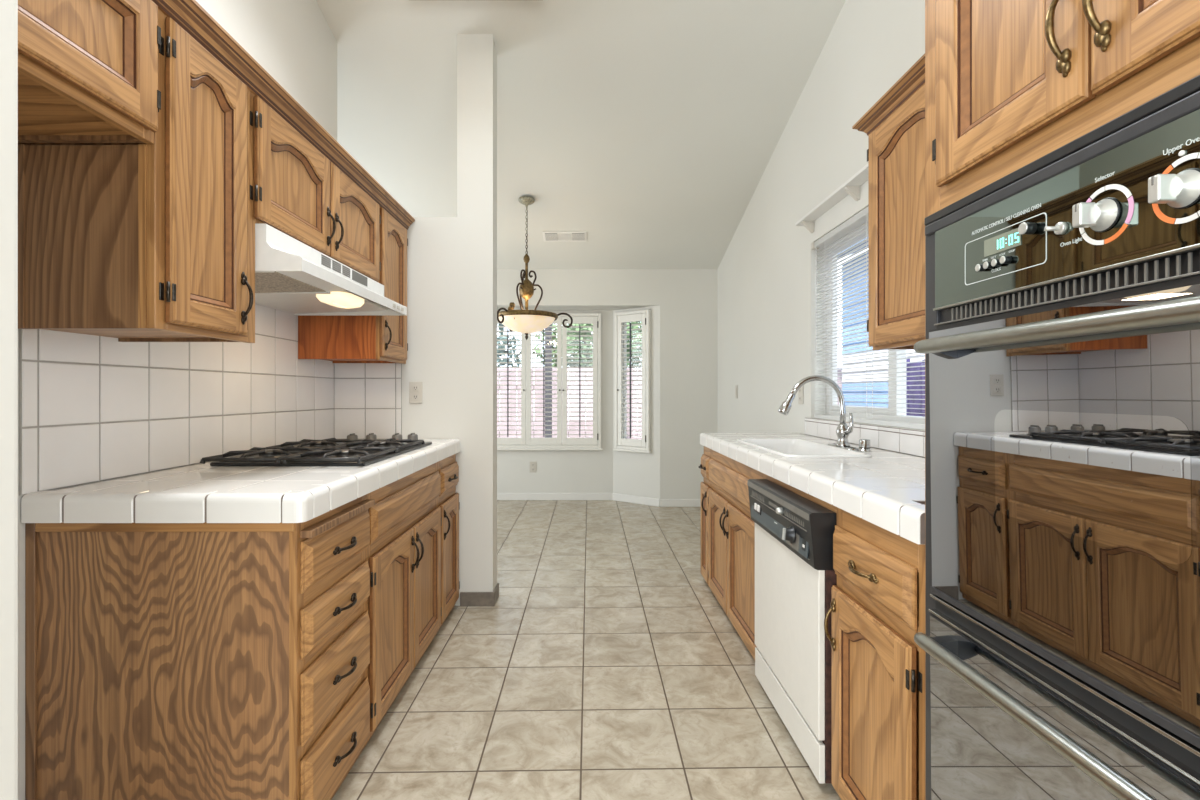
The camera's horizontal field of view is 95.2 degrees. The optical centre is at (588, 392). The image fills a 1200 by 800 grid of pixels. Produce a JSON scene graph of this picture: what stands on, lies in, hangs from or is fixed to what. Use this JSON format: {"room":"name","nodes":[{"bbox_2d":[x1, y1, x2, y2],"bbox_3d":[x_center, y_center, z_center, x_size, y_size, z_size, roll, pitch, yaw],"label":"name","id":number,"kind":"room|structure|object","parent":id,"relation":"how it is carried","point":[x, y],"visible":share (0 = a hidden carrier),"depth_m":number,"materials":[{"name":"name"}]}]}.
{"room":"kitchen","nodes":[
{"label":"kitchen","id":0,"kind":"room"},
{"bbox_2d":[0,0,17,799],"bbox_3d":[-1.159,-0.960,0.710,0.666,4.200,0.180,0,0,0],"label":"wall","id":1,"kind":"structure","parent":0,"point":[8,8],"depth_m":0.78,"materials":[{"name":"paint"}]},
{"bbox_2d":[18,0,336,799],"bbox_3d":[-1.432,-0.960,1.794,0.120,4.200,2.387,0,0,0],"label":"wall","id":2,"kind":"structure","parent":0,"point":[293,41],"depth_m":2.42,"materials":[{"name":"paint"}]},
{"bbox_2d":[18,0,160,143],"bbox_3d":[-1.163,-0.728,1.018,0.416,0.335,0.433,0,0,0],"label":"upper cabinet","id":3,"kind":"object","parent":2,"relation":"attached to","point":[88,69],"visible":1,"depth_m":1.10,"materials":[{"name":"brown wood"}]},
{"bbox_2d":[18,9,254,342],"bbox_3d":[-1.149,-0.520,1.419,0.444,0.749,0.374,0,0,0],"label":"upper cabinet","id":4,"kind":"object","parent":2,"relation":"attached to","point":[127,242],"visible":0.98,"depth_m":1.26,"materials":[{"name":"brown wood"}]},
{"bbox_2d":[19,304,401,495],"bbox_3d":[-1.188,-0.079,2.127,0.369,0.652,1.619,0,0,0],"label":"backsplash","id":5,"kind":"structure","parent":2,"relation":"attached to","point":[93,408],"depth_m":1.81,"materials":[{"name":"tile"}]},
{"bbox_2d":[250,95,380,282],"bbox_3d":[-1.149,-0.697,2.070,0.444,0.397,0.981,0,0,0],"label":"upper cabinet","id":6,"kind":"object","parent":2,"relation":"attached to","point":[299,193],"visible":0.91,"depth_m":1.89,"materials":[{"name":"brown wood"}]},
{"bbox_2d":[152,0,414,229],"bbox_3d":[-0.956,-0.901,1.867,0.049,0.056,2.131,0,0,0],"label":"crown molding","id":7,"kind":"structure","parent":6,"relation":"attached to","point":[190,15],"depth_m":1.62,"materials":[{"name":"brown wood"}]},
{"bbox_2d":[255,224,406,315],"bbox_3d":[-1.102,-0.420,2.075,0.520,0.155,0.929,0,0,0],"label":"range hood","id":8,"kind":"object","parent":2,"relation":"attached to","point":[291,276],"visible":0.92,"depth_m":1.95,"materials":[{"name":"white metal"}]},
{"bbox_2d":[402,34,496,605],"bbox_3d":[-1.004,-0.485,3.002,0.977,3.250,0.130,0,0,0],"label":"wall partition","id":9,"kind":"structure","parent":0,"point":[452,261],"depth_m":2.94,"materials":[{"name":"paint"}]},
{"bbox_2d":[298,207,407,363],"bbox_3d":[-1.145,-0.525,2.740,0.435,0.739,0.377,0,0,0],"label":"upper cabinet","id":10,"kind":"object","parent":9,"relation":"attached to","point":[337,339],"visible":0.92,"depth_m":2.56,"materials":[{"name":"orange wood"}]},
{"bbox_2d":[409,382,422,402],"bbox_3d":[-0.927,-0.003,2.932,0.072,0.116,0.008,0,0,0],"label":"wall outlet","id":11,"kind":"object","parent":9,"relation":"attached to","point":[415,388],"visible":1,"depth_m":2.93,"materials":[{"name":"white plastic"}]},
{"bbox_2d":[413,385,417,390],"bbox_3d":[-0.927,-0.027,2.930,0.030,0.030,0.004,0,0,0],"label":"receptacle","id":12,"kind":"object","parent":11,"relation":"attached to","point":[415,387],"depth_m":2.93,"materials":[{"name":"white plastic"}]},
{"bbox_2d":[413,394,417,399],"bbox_3d":[-0.927,0.021,2.930,0.030,0.030,0.004,0,0,0],"label":"receptacle","id":13,"kind":"object","parent":11,"relation":"attached to","point":[415,396],"depth_m":2.93,"materials":[{"name":"white plastic"}]},
{"bbox_2d":[460,583,498,605],"bbox_3d":[-0.598,1.103,3.002,0.185,0.075,0.151,0,0,0],"label":"trim","id":14,"kind":"structure","parent":9,"relation":"attached to","point":[466,598],"depth_m":2.93,"materials":[{"name":"tile"}]},
{"bbox_2d":[497,310,612,492],"bbox_3d":[-0.657,0.105,5.900,1.866,2.070,0.120,0,0,0],"label":"wall","id":15,"kind":"structure","parent":0,"point":[557,471],"depth_m":5.84,"materials":[{"name":"paint"}]},
{"bbox_2d":[530,462,535,472],"bbox_3d":[-0.597,0.789,5.835,0.072,0.116,0.008,0,0,0],"label":"wall outlet","id":16,"kind":"object","parent":15,"relation":"attached to","point":[532,464],"visible":1,"depth_m":5.83,"materials":[{"name":"beige plastic"}]},
{"bbox_2d":[497,313,601,449],"bbox_3d":[-0.666,-0.119,5.809,1.611,1.451,0.062,0,0,0],"label":"plantation shutter","id":17,"kind":"object","parent":15,"relation":"attached to","point":[525,442],"visible":0.57,"depth_m":5.80,"materials":[{"name":"white wood"}]},
{"bbox_2d":[497,493,612,499],"bbox_3d":[-0.667,1.103,5.834,1.846,0.075,0.012,0,0,0],"label":"baseboard","id":18,"kind":"structure","parent":15,"relation":"attached to","point":[500,496],"depth_m":5.83,"materials":[{"name":"white wood"}]},
{"bbox_2d":[497,307,639,309],"bbox_3d":[-0.667,-0.940,5.790,2.960,0.120,0.380,0,0,0],"label":"ceiling","id":19,"kind":"structure","parent":0,"point":[515,308],"depth_m":5.71,"materials":[{"name":"paint"}]},
{"bbox_2d":[316,0,845,268],"bbox_3d":[-0.850,-1.836,1.350,4.600,1.502,9.500,0,0,0],"label":"ceiling","id":20,"kind":"structure","parent":0,"point":[650,129],"depth_m":3.44,"materials":[{"name":"paint"}]},
{"bbox_2d":[497,196,572,339],"bbox_3d":[-0.439,-0.983,4.364,0.620,1.125,0.639,0,0,0],"label":"pendant light","id":21,"kind":"object","parent":20,"relation":"hanging from","point":[526,321],"visible":1,"depth_m":4.29,"materials":[{"name":"beige glass"}]},
{"bbox_2d":[542,231,586,241],"bbox_3d":[-0.215,-1.399,4.899,0.390,0.048,0.159,0,0,0],"label":"ceiling vent","id":22,"kind":"object","parent":20,"relation":"in","point":[548,236],"visible":1,"depth_m":4.88,"materials":[{"name":"white metal"}]},
{"bbox_2d":[331,500,840,799],"bbox_3d":[-0.800,1.190,1.350,4.600,0.100,9.500,0,0,0],"label":"floor","id":23,"kind":"structure","parent":0,"point":[605,664],"depth_m":2.10,"materials":[{"name":"tile"}]},
{"bbox_2d":[25,495,374,799],"bbox_3d":[-1.016,0.725,1.544,0.710,0.823,0.423,0,0,0],"label":"base cabinet","id":24,"kind":"object","parent":23,"relation":"on","point":[164,661],"visible":0.97,"depth_m":1.34,"materials":[{"name":"brown wood"}]},
{"bbox_2d":[366,462,441,743],"bbox_3d":[-1.017,0.721,2.170,0.708,0.815,0.827,0,0,0],"label":"base cabinet","id":25,"kind":"object","parent":23,"relation":"on","point":[403,553],"visible":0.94,"depth_m":2.06,"materials":[{"name":"brown wood"}]},
{"bbox_2d":[21,439,459,522],"bbox_3d":[-1.030,0.279,2.127,0.683,0.069,1.617,0,0,0],"label":"countertop","id":26,"kind":"structure","parent":25,"relation":"on","point":[197,493],"depth_m":1.39,"materials":[{"name":"tile"}]},
{"bbox_2d":[200,433,431,465],"bbox_3d":[-1.015,0.217,2.214,0.531,0.060,0.832,0,0,0],"label":"gas cooktop","id":27,"kind":"object","parent":26,"relation":"in","point":[351,451],"visible":1,"depth_m":1.96,"materials":[{"name":"black metal"}]},
{"bbox_2d":[437,454,459,631],"bbox_3d":[-1.016,0.721,2.760,0.710,0.815,0.355,0,0,0],"label":"base cabinet","id":28,"kind":"object","parent":23,"relation":"on","point":[448,468],"visible":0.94,"depth_m":2.76,"materials":[{"name":"brown wood"}]},
{"bbox_2d":[698,446,710,583],"bbox_3d":[0.968,0.721,3.240,0.642,0.815,0.213,0,0,0],"label":"base cabinet","id":29,"kind":"object","parent":23,"relation":"on","point":[704,466],"visible":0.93,"depth_m":3.25,"materials":[{"name":"brown wood"}]},
{"bbox_2d":[708,449,765,659],"bbox_3d":[0.969,0.721,2.651,0.640,0.815,0.963,0,0,0],"label":"base cabinet","id":30,"kind":"object","parent":23,"relation":"on","point":[731,529],"visible":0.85,"depth_m":2.62,"materials":[{"name":"brown wood"}]},
{"bbox_2d":[700,433,924,543],"bbox_3d":[0.985,0.279,2.256,0.609,0.069,2.257,0,0,0],"label":"countertop","id":31,"kind":"structure","parent":30,"relation":"on","point":[886,489],"depth_m":1.67,"materials":[{"name":"tile"}]},
{"bbox_2d":[736,438,871,457],"bbox_3d":[0.925,0.327,2.470,0.340,0.180,0.780,0,0,0],"label":"sink","id":32,"kind":"object","parent":31,"relation":"in","point":[786,447],"visible":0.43,"depth_m":2.62,"materials":[{"name":"ceramic"}]},
{"bbox_2d":[778,375,858,450],"bbox_3d":[1.007,0.084,2.450,0.321,0.326,0.230,0,0,0],"label":"kitchen faucet","id":33,"kind":"object","parent":31,"relation":"on","point":[843,431],"visible":0.97,"depth_m":2.44,"materials":[{"name":"silver metal"}]},
{"bbox_2d":[858,439,871,451],"bbox_3d":[1.165,0.221,2.315,0.051,0.052,0.051,0,0,0],"label":"air gap cap","id":34,"kind":"object","parent":31,"relation":"on","point":[864,444],"visible":1,"depth_m":2.30,"materials":[{"name":"silver metal"}]},
{"bbox_2d":[747,475,836,783],"bbox_3d":[0.920,0.717,1.860,0.641,0.807,0.618,0,0,0],"label":"dishwasher","id":35,"kind":"object","parent":23,"relation":"on","point":[795,576],"depth_m":1.71,"materials":[{"name":"white painted metal"},{"name":"black plastic"}]},
{"bbox_2d":[802,538,805,550],"bbox_3d":[0.635,0.441,1.613,0.008,0.046,0.027,0,0,0],"label":"switch","id":36,"kind":"object","parent":35,"relation":"attached to","point":[803,539],"depth_m":1.61,"materials":[{"name":"black plastic"}]},
{"bbox_2d":[824,507,924,799],"bbox_3d":[0.968,0.721,1.339,0.642,0.815,0.421,0,0,0],"label":"base cabinet","id":37,"kind":"object","parent":23,"relation":"on","point":[877,604],"visible":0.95,"depth_m":1.32,"materials":[{"name":"brown wood"}]},
{"bbox_2d":[925,0,1199,217],"bbox_3d":[0.964,0.015,0.712,0.650,2.250,0.828,0,0,0],"label":"tall cabinet","id":38,"kind":"object","parent":23,"relation":"on","point":[1009,84],"visible":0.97,"depth_m":0.85,"materials":[{"name":"brown wood"}]},
{"bbox_2d":[914,75,1199,799],"bbox_3d":[0.888,0.315,0.711,0.624,1.321,0.745,0,0,0],"label":"double wall oven","id":39,"kind":"object","parent":38,"relation":"in","point":[1060,642],"visible":1,"depth_m":0.72,"materials":[{"name":"black glass"}]},
{"bbox_2d":[1044,222,1067,234],"bbox_3d":[0.640,-0.226,0.753,0.020,0.017,0.020,0,0,0],"label":"light switch","id":40,"kind":"object","parent":39,"relation":"attached to","point":[1053,228],"depth_m":0.75,"materials":[{"name":"silver metal"}]},
{"bbox_2d":[497,269,717,498],"bbox_3d":[-0.895,-0.160,5.560,4.410,2.600,0.120,0,0,0],"label":"wall","id":41,"kind":"structure","parent":0,"point":[687,299],"depth_m":5.50,"materials":[{"name":"paint"}]},
{"bbox_2d":[660,499,700,506],"bbox_3d":[1.002,1.103,5.494,0.577,0.075,0.012,0,0,0],"label":"baseboard","id":42,"kind":"structure","parent":41,"relation":"attached to","point":[663,502],"depth_m":5.49,"materials":[{"name":"white wood"}]},
{"bbox_2d":[613,305,659,498],"bbox_3d":[0.512,0.105,5.724,0.590,2.070,0.120,0,0,37],"label":"wall","id":43,"kind":"structure","parent":0,"point":[634,473],"depth_m":5.57,"materials":[{"name":"paint"}]},
{"bbox_2d":[623,323,626,437],"bbox_3d":[0.504,-0.131,5.749,0.347,1.359,0.050,0,0,37],"label":"window","id":44,"kind":"structure","parent":43,"relation":"in","point":[624,328],"depth_m":5.83,"materials":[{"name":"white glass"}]},
{"bbox_2d":[613,309,650,452],"bbox_3d":[0.441,-0.119,5.664,0.441,1.451,0.062,0,0,37],"label":"plantation shutter","id":45,"kind":"object","parent":43,"relation":"attached to","point":[643,445],"visible":1,"depth_m":5.64,"materials":[{"name":"white wood"}]},
{"bbox_2d":[613,493,659,506],"bbox_3d":[0.481,1.103,5.665,0.570,0.075,0.012,0,0,37],"label":"baseboard","id":46,"kind":"structure","parent":43,"relation":"attached to","point":[617,497],"depth_m":5.65,"materials":[{"name":"white wood"}]},
{"bbox_2d":[718,0,924,457],"bbox_3d":[1.365,-0.960,1.350,0.150,4.200,9.500,0,0,0],"label":"wall","id":47,"kind":"structure","parent":0,"point":[767,276],"depth_m":3.38,"materials":[{"name":"paint"}]},
{"bbox_2d":[735,385,737,398],"bbox_3d":[1.284,-0.010,4.780,0.010,0.116,0.072,0,0,0],"label":"wall switch","id":48,"kind":"object","parent":47,"relation":"attached to","point":[736,386],"visible":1,"depth_m":4.76,"materials":[{"name":"white plastic"}]},
{"bbox_2d":[798,386,802,403],"bbox_3d":[1.285,0.010,3.330,0.008,0.116,0.072,0,0,0],"label":"wall outlet","id":49,"kind":"object","parent":47,"relation":"attached to","point":[800,391],"visible":0.83,"depth_m":3.32,"materials":[{"name":"white plastic"}]},
{"bbox_2d":[795,164,867,232],"bbox_3d":[1.251,-0.961,2.564,0.076,0.078,1.328,0,0,0],"label":"shelf","id":50,"kind":"object","parent":47,"relation":"attached to","point":[851,187],"visible":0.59,"depth_m":2.74,"materials":[{"name":"white wood"}]},
{"bbox_2d":[805,418,924,457],"bbox_3d":[1.285,0.197,2.189,0.010,0.100,2.138,0,0,0],"label":"backsplash","id":51,"kind":"structure","parent":47,"relation":"attached to","point":[905,441],"depth_m":2.43,"materials":[{"name":"tile"}]},
{"bbox_2d":[826,221,924,423],"bbox_3d":[1.400,-0.362,2.567,0.050,1.015,1.235,0,0,0],"label":"window","id":52,"kind":"structure","parent":47,"relation":"in","point":[900,398],"depth_m":2.70,"materials":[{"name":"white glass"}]},
{"bbox_2d":[811,207,924,429],"bbox_3d":[1.313,-0.363,2.567,0.053,1.012,1.211,0,0,0],"label":"mini blind","id":53,"kind":"object","parent":52,"relation":"attached to","point":[861,217],"visible":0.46,"depth_m":2.78,"materials":[{"name":"white plastic"}]},
{"bbox_2d":[852,53,924,135],"bbox_3d":[1.103,-0.901,1.519,0.370,0.056,0.784,0,0,0],"label":"crown molding","id":54,"kind":"structure","parent":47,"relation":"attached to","point":[913,79],"depth_m":1.68,"materials":[{"name":"brown wood"}]},
{"bbox_2d":[867,84,924,349],"bbox_3d":[1.102,-0.520,1.496,0.375,0.750,0.748,0,0,0],"label":"upper cabinet","id":55,"kind":"object","parent":47,"relation":"attached to","point":[896,147],"visible":0.24,"depth_m":1.70,"materials":[{"name":"brown wood"}]},
{"label":"outside","id":56,"kind":"structure","parent":0,"visible":0},
{"bbox_3d":[0.000,1.325,9.000,28.000,0.130,30.000,0,0,0],"label":"ground","id":57,"kind":"structure","parent":56,"visible":0},
{"bbox_2d":[497,324,520,384],"bbox_3d":[-3.179,-0.766,12.069,3.444,4.061,3.206,0,0,0],"label":"tree","id":58,"kind":"object","parent":57,"relation":"on","point":[500,329],"visible":0.07,"depth_m":12.68,"materials":[{"name":"green plant"}]},
{"bbox_2d":[545,324,551,437],"bbox_3d":[-0.610,-0.400,8.250,0.160,3.320,0.160,0,0,0],"label":"patio post","id":59,"kind":"object","parent":57,"relation":"on","point":[546,329],"visible":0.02,"depth_m":8.20,"materials":[{"name":"white wood"}]},
{"bbox_2d":[531,321,641,411],"bbox_3d":[0.315,-0.703,11.940,3.389,3.934,3.018,0,0,0],"label":"tree","id":60,"kind":"object","parent":57,"relation":"on","point":[638,322],"visible":0.23,"depth_m":11.65,"materials":[{"name":"green plant"}]},
{"bbox_2d":[497,368,842,438],"bbox_3d":[-0.050,0.390,10.535,11.900,1.740,0.070,0,0,0],"label":"fence","id":61,"kind":"object","parent":57,"relation":"on","point":[839,380],"visible":0.09,"depth_m":10.50,"materials":[{"name":"wood"}]},
{"bbox_2d":[837,237,924,407],"bbox_3d":[5.225,-1.100,4.250,2.550,4.720,11.100,0,0,0],"label":"neighbor house","id":62,"kind":"structure","parent":57,"relation":"on","point":[860,402],"depth_m":8.86,"materials":[{"name":"blue"}]},
{"bbox_2d":[906,359,924,416],"bbox_3d":[2.610,0.490,4.010,0.060,1.540,1.180,0,0,0],"label":"fence","id":63,"kind":"object","parent":57,"relation":"on","point":[909,389],"visible":0.06,"depth_m":4.33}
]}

